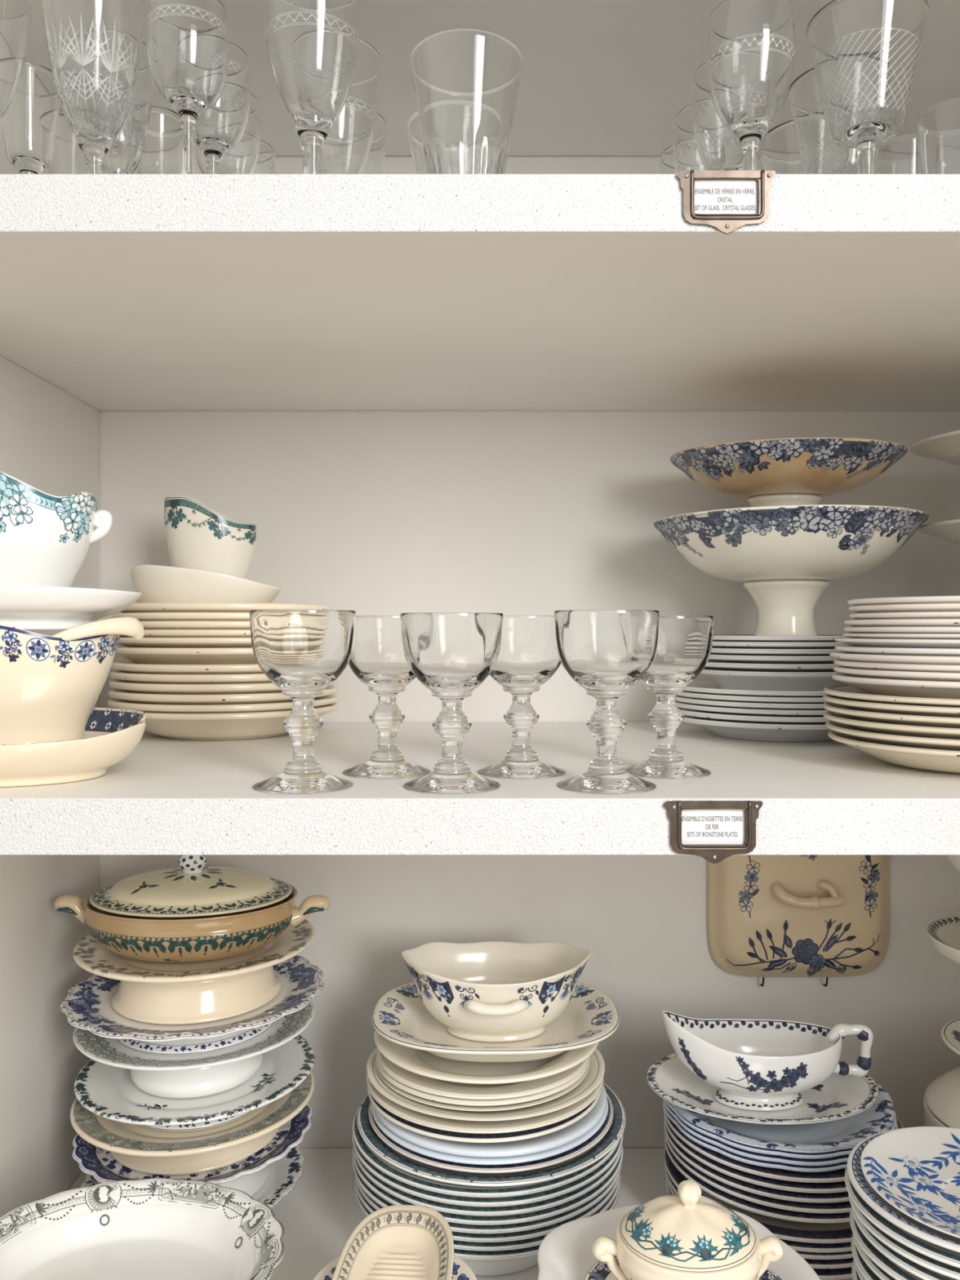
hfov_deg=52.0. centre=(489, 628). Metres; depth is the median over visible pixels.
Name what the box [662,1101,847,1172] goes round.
plate
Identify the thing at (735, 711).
plate
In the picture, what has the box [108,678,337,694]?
plate
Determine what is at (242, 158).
goblet
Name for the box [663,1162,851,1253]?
plate
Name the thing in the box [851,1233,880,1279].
plate
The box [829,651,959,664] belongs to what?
plate
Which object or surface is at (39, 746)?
tray
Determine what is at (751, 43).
goblet
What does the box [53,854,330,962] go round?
tureen
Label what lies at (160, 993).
cake stand
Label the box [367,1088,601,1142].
plate
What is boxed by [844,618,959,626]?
plate
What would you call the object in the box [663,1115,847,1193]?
plate
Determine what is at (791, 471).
pedestal bowl
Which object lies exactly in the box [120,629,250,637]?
plate
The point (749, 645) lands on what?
plate
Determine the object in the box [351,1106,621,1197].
plate
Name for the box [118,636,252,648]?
plate
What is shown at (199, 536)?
bowl
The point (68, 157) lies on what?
tumbler
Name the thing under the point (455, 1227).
plate
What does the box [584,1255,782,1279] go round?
plate
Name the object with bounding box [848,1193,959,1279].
plate
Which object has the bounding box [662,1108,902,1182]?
plate
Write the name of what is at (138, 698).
plate
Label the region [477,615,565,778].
wine glass
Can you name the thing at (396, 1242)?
dish
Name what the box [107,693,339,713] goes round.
plate
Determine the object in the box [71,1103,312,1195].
cake stand
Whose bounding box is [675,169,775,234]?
label holder
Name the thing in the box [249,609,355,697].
bowl
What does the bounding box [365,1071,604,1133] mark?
plate
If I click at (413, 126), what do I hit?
tumbler
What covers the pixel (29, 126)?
wine glass
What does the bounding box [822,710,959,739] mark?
plate
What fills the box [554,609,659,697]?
bowl
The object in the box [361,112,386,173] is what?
tumbler
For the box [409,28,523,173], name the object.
tumbler
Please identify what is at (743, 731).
plate
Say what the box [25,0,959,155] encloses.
shelf board
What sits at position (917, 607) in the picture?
plate
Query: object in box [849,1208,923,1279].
plate
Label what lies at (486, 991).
serving bowl
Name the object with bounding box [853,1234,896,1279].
plate
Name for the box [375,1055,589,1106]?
plate
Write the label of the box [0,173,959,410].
shelf board
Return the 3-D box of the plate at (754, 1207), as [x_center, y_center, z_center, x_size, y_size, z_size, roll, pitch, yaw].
[0.296,0.528,0.980,0.239,0.022,0.239,0,0,-31]
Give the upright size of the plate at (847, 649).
0.020 m
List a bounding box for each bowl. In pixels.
[0,471,97,586]
[0,624,119,745]
[146,0,228,119]
[164,495,256,578]
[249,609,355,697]
[347,615,416,693]
[400,612,503,697]
[401,941,590,1042]
[489,615,561,693]
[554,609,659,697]
[640,615,713,693]
[653,504,928,635]
[670,437,907,506]
[927,915,959,964]
[946,854,959,906]
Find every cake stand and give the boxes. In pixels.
[59,955,324,1055]
[70,1071,315,1175]
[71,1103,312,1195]
[72,919,315,1024]
[72,1000,315,1098]
[74,1035,315,1131]
[80,1144,304,1208]
[910,430,959,465]
[916,519,959,544]
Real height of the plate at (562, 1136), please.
0.022 m
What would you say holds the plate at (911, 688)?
on the plate at (846, 691)
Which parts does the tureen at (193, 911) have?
handle, handle, lid, knob, handle, handle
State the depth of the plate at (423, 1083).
0.90 m
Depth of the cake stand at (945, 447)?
0.96 m
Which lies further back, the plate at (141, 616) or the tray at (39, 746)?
the plate at (141, 616)
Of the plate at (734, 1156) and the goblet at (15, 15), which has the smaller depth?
the goblet at (15, 15)
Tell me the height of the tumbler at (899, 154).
0.104 m
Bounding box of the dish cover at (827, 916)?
[708,854,889,986]
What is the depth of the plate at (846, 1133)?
0.93 m
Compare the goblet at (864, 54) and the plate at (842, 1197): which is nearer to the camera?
the goblet at (864, 54)
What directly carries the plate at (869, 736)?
on the plate at (931, 759)
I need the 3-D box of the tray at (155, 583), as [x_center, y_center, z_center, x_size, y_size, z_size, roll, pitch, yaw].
[-0.286,-0.035,0.995,0.149,0.052,0.108,0,0,0]
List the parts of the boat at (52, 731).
handle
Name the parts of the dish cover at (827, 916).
handle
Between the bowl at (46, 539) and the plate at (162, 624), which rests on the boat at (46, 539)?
the bowl at (46, 539)
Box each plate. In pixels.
[107,684,338,704]
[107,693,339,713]
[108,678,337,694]
[109,670,271,684]
[109,702,339,740]
[111,660,263,674]
[113,612,249,621]
[115,645,257,664]
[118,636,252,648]
[120,602,333,613]
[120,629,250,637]
[140,620,250,629]
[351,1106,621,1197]
[351,1130,623,1206]
[351,1144,623,1225]
[351,1155,622,1233]
[352,1146,622,1215]
[353,1170,621,1242]
[353,1173,621,1251]
[353,1181,621,1275]
[356,1082,625,1186]
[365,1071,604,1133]
[366,1046,604,1121]
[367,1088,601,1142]
[368,1093,613,1173]
[371,1100,608,1164]
[373,1030,598,1084]
[373,1084,607,1157]
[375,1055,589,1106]
[376,1048,591,1099]
[376,1064,589,1111]
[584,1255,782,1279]
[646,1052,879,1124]
[662,1097,897,1165]
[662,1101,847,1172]
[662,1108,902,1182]
[663,1098,897,1159]
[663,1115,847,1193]
[663,1120,849,1203]
[663,1128,851,1213]
[663,1136,849,1222]
[663,1146,853,1243]
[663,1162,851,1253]
[664,1172,853,1259]
[665,1179,853,1268]
[665,1187,852,1279]
[669,1081,896,1153]
[675,694,826,710]
[675,700,827,716]
[676,690,827,703]
[677,706,829,724]
[681,715,833,742]
[684,680,826,697]
[699,667,845,690]
[704,660,836,671]
[708,654,836,663]
[710,648,839,655]
[711,641,846,648]
[712,634,847,641]
[822,684,959,706]
[822,693,959,717]
[822,702,959,728]
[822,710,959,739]
[825,720,959,750]
[827,729,959,773]
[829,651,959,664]
[831,672,959,698]
[832,665,959,681]
[833,658,959,672]
[834,637,959,648]
[835,644,959,656]
[842,632,959,639]
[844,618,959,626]
[844,626,959,634]
[844,1165,959,1267]
[847,595,959,605]
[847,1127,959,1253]
[848,603,959,613]
[848,611,959,619]
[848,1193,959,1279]
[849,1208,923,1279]
[851,1207,957,1279]
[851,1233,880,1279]
[851,1258,860,1279]
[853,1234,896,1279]
[854,1262,866,1279]
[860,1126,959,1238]
[940,1017,959,1055]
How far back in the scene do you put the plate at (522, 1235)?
0.86 m
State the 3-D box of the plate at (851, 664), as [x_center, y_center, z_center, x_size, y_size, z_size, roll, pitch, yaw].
[0.380,0.035,0.769,0.210,0.020,0.210,0,0,8]
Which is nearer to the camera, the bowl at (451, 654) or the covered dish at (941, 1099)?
the bowl at (451, 654)
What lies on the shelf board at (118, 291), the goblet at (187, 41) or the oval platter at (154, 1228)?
the goblet at (187, 41)
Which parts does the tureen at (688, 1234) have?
handle, lid, knob, handle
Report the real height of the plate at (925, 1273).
0.022 m
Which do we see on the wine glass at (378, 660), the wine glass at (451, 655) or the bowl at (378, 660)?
the bowl at (378, 660)
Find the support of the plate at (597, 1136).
on the plate at (615, 1131)
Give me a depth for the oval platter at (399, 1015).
0.96 m
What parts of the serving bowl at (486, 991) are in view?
handle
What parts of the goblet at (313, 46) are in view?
stem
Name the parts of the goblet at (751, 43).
stem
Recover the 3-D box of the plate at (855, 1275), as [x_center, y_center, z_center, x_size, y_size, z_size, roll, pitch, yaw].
[0.364,0.514,0.745,0.167,0.022,0.167,0,0,-21]
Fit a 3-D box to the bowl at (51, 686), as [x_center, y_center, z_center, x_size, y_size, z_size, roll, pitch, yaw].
[-0.347,0.045,0.710,0.158,0.098,0.115,0,0,0]
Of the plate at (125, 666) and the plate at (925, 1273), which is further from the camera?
the plate at (125, 666)
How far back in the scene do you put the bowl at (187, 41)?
0.65 m
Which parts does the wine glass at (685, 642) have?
stem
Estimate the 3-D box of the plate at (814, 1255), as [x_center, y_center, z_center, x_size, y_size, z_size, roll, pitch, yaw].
[0.295,0.560,0.980,0.240,0.022,0.240,0,0,-7]
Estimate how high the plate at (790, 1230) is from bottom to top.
0.022 m
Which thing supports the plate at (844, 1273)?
on the shelf board at (318, 1217)
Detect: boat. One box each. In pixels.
[0,471,141,630]
[0,617,146,786]
[129,495,280,603]
[662,1010,873,1111]
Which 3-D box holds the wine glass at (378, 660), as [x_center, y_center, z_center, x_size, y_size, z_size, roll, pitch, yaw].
[-0.076,0.049,0.733,0.069,0.116,0.069,0,0,-11]
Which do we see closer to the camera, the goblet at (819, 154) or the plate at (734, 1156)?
the goblet at (819, 154)
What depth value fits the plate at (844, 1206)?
0.87 m
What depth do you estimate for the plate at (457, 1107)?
0.89 m
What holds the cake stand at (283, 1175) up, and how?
on the shelf board at (318, 1217)
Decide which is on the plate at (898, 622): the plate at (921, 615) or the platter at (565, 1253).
the plate at (921, 615)
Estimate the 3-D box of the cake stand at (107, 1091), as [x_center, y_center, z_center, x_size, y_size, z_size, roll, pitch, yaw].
[-0.291,0.453,0.985,0.230,0.033,0.230,0,0,16]
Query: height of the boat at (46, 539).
0.124 m
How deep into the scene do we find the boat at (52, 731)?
0.67 m
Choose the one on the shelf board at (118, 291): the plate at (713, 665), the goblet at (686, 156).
the goblet at (686, 156)
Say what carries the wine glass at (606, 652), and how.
on the shelf board at (168, 796)
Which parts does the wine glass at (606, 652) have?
stem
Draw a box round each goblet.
[0,0,32,121]
[41,0,146,173]
[101,41,153,173]
[146,0,228,173]
[177,41,250,173]
[194,93,260,173]
[253,139,275,173]
[260,0,364,173]
[297,39,382,173]
[659,145,675,173]
[672,104,706,173]
[691,61,768,170]
[706,0,795,170]
[760,120,803,173]
[786,67,880,173]
[805,0,928,173]
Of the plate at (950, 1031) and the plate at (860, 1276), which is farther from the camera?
the plate at (950, 1031)
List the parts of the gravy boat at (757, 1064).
handle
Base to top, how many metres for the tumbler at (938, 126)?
0.079 m
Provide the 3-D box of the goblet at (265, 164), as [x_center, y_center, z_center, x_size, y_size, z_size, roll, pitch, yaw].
[-0.215,-0.354,0.867,0.054,0.135,0.054,0,0,-17]
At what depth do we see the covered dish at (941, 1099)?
0.98 m
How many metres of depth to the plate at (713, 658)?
0.92 m
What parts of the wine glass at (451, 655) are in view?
stem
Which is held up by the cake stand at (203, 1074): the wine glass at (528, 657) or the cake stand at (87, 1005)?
the cake stand at (87, 1005)
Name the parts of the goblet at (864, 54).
stem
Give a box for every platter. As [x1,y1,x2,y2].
[0,1177,284,1279]
[372,981,619,1062]
[537,1204,820,1279]
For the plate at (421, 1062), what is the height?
0.026 m
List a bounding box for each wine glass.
[0,61,60,173]
[249,609,355,794]
[342,615,431,778]
[400,612,503,794]
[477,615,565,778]
[554,609,659,794]
[624,615,713,778]
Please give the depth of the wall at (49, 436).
0.98 m
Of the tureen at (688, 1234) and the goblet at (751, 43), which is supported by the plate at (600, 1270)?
the tureen at (688, 1234)
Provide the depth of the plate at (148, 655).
0.91 m
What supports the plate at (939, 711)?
on the plate at (886, 717)
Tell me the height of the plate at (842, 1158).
0.022 m
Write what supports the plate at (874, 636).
on the plate at (864, 642)
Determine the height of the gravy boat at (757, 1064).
0.086 m
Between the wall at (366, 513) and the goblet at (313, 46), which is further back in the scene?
the wall at (366, 513)
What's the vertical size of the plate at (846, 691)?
0.020 m
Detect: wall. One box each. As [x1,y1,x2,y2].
[0,108,98,1216]
[98,155,959,1148]
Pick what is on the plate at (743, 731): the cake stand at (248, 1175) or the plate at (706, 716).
the plate at (706, 716)
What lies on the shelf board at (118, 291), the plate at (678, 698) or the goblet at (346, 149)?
the goblet at (346, 149)
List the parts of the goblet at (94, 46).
stem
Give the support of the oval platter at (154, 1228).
on the dish
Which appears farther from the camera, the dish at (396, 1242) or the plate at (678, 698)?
the plate at (678, 698)
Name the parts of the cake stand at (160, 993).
plate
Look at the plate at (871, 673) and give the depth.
0.71 m
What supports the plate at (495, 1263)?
on the shelf board at (318, 1217)
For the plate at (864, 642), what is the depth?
0.71 m
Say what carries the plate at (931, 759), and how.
on the shelf board at (168, 796)
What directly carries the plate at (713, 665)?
on the plate at (724, 679)
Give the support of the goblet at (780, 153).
on the shelf board at (118, 291)
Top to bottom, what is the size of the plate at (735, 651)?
0.019 m
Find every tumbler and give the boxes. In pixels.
[47,114,86,173]
[136,106,182,173]
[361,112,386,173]
[406,111,427,173]
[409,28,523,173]
[875,133,919,173]
[916,97,959,173]
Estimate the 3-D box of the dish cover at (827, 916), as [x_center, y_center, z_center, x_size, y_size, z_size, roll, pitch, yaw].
[0.355,0.301,1.104,0.207,0.219,0.051,0,0,0]
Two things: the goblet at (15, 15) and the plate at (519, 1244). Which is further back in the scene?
the plate at (519, 1244)
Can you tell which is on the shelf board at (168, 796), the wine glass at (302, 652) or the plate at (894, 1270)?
the wine glass at (302, 652)
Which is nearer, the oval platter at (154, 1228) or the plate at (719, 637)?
the oval platter at (154, 1228)
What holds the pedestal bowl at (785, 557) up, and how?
on the plate at (719, 637)
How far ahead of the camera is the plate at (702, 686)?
0.91 m
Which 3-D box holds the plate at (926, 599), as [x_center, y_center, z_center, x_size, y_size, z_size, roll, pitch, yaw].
[0.380,-0.013,0.769,0.188,0.020,0.188,0,0,-40]
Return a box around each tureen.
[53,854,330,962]
[591,1179,783,1279]
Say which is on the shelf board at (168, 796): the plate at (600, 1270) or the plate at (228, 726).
the plate at (228, 726)
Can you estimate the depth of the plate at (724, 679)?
0.93 m
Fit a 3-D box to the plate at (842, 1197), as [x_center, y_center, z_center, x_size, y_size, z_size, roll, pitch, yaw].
[0.293,0.511,0.980,0.234,0.022,0.234,0,0,-44]
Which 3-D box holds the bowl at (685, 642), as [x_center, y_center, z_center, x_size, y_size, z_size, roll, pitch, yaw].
[0.132,0.019,0.733,0.069,0.056,0.069,0,0,-25]
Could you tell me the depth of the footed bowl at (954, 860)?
0.99 m
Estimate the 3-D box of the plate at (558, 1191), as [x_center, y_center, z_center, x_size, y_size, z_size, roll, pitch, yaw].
[-0.001,0.511,0.980,0.268,0.034,0.268,0,0,28]
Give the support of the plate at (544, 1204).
on the plate at (557, 1210)
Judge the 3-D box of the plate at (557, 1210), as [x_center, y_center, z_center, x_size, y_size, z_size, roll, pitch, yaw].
[-0.001,0.527,0.980,0.268,0.034,0.268,0,0,-10]
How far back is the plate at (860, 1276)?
0.75 m
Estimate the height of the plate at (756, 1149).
0.022 m
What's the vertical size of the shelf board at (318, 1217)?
0.036 m
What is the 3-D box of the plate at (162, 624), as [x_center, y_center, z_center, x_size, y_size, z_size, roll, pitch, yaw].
[-0.268,0.005,1.005,0.217,0.024,0.217,0,0,30]
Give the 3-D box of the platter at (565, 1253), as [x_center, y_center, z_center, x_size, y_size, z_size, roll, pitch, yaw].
[0.141,0.493,0.724,0.211,0.020,0.207,0,0,-11]
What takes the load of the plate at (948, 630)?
on the plate at (874, 636)
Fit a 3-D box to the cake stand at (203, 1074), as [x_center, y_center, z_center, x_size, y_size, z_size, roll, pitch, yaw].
[-0.291,0.416,0.985,0.231,0.056,0.231,0,0,7]
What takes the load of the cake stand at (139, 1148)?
on the cake stand at (248, 1175)
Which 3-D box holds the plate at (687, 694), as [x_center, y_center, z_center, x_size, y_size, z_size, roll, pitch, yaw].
[0.291,0.071,0.990,0.211,0.019,0.211,0,0,-20]
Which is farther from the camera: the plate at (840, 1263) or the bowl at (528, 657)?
the plate at (840, 1263)
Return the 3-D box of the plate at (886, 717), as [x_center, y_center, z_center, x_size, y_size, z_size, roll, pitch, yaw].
[0.380,0.071,0.769,0.226,0.020,0.226,0,0,6]
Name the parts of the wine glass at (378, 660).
stem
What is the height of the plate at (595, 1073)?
0.022 m
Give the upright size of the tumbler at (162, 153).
0.135 m
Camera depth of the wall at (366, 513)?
1.13 m
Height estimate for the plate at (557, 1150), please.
0.021 m
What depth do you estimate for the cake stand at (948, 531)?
0.95 m
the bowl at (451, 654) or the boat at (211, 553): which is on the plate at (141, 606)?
the boat at (211, 553)
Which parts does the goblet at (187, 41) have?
stem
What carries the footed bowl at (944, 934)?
on the plate at (950, 1031)
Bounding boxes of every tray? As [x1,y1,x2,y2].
[0,584,141,630]
[0,707,146,786]
[129,564,280,603]
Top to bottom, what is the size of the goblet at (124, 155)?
0.150 m
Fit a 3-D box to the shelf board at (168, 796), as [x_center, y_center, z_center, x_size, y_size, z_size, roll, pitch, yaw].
[0.096,0.125,0.875,1.087,0.036,0.510,0,0,0]
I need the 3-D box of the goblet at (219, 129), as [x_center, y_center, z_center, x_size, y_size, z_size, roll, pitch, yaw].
[-0.204,-0.354,0.726,0.054,0.135,0.054,0,0,-17]
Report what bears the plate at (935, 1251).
on the plate at (946, 1269)
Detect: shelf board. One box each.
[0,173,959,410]
[0,721,959,854]
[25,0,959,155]
[69,1148,853,1279]
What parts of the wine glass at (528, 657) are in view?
stem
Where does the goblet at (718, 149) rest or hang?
on the shelf board at (118, 291)
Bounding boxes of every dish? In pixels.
[331,1204,453,1279]
[923,1066,959,1128]
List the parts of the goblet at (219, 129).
stem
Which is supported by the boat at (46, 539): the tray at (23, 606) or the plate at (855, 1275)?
the tray at (23, 606)
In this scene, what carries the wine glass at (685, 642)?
on the shelf board at (168, 796)
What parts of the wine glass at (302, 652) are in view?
stem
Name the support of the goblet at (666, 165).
on the shelf board at (118, 291)
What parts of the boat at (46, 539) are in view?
handle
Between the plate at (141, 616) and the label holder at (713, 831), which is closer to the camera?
the label holder at (713, 831)
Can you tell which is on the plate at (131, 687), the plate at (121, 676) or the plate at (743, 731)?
the plate at (121, 676)
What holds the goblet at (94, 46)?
on the shelf board at (118, 291)
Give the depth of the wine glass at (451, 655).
0.65 m
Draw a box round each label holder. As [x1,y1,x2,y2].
[662,800,763,863]
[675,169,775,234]
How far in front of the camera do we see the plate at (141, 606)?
0.91 m
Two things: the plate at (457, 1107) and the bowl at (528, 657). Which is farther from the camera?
the plate at (457, 1107)

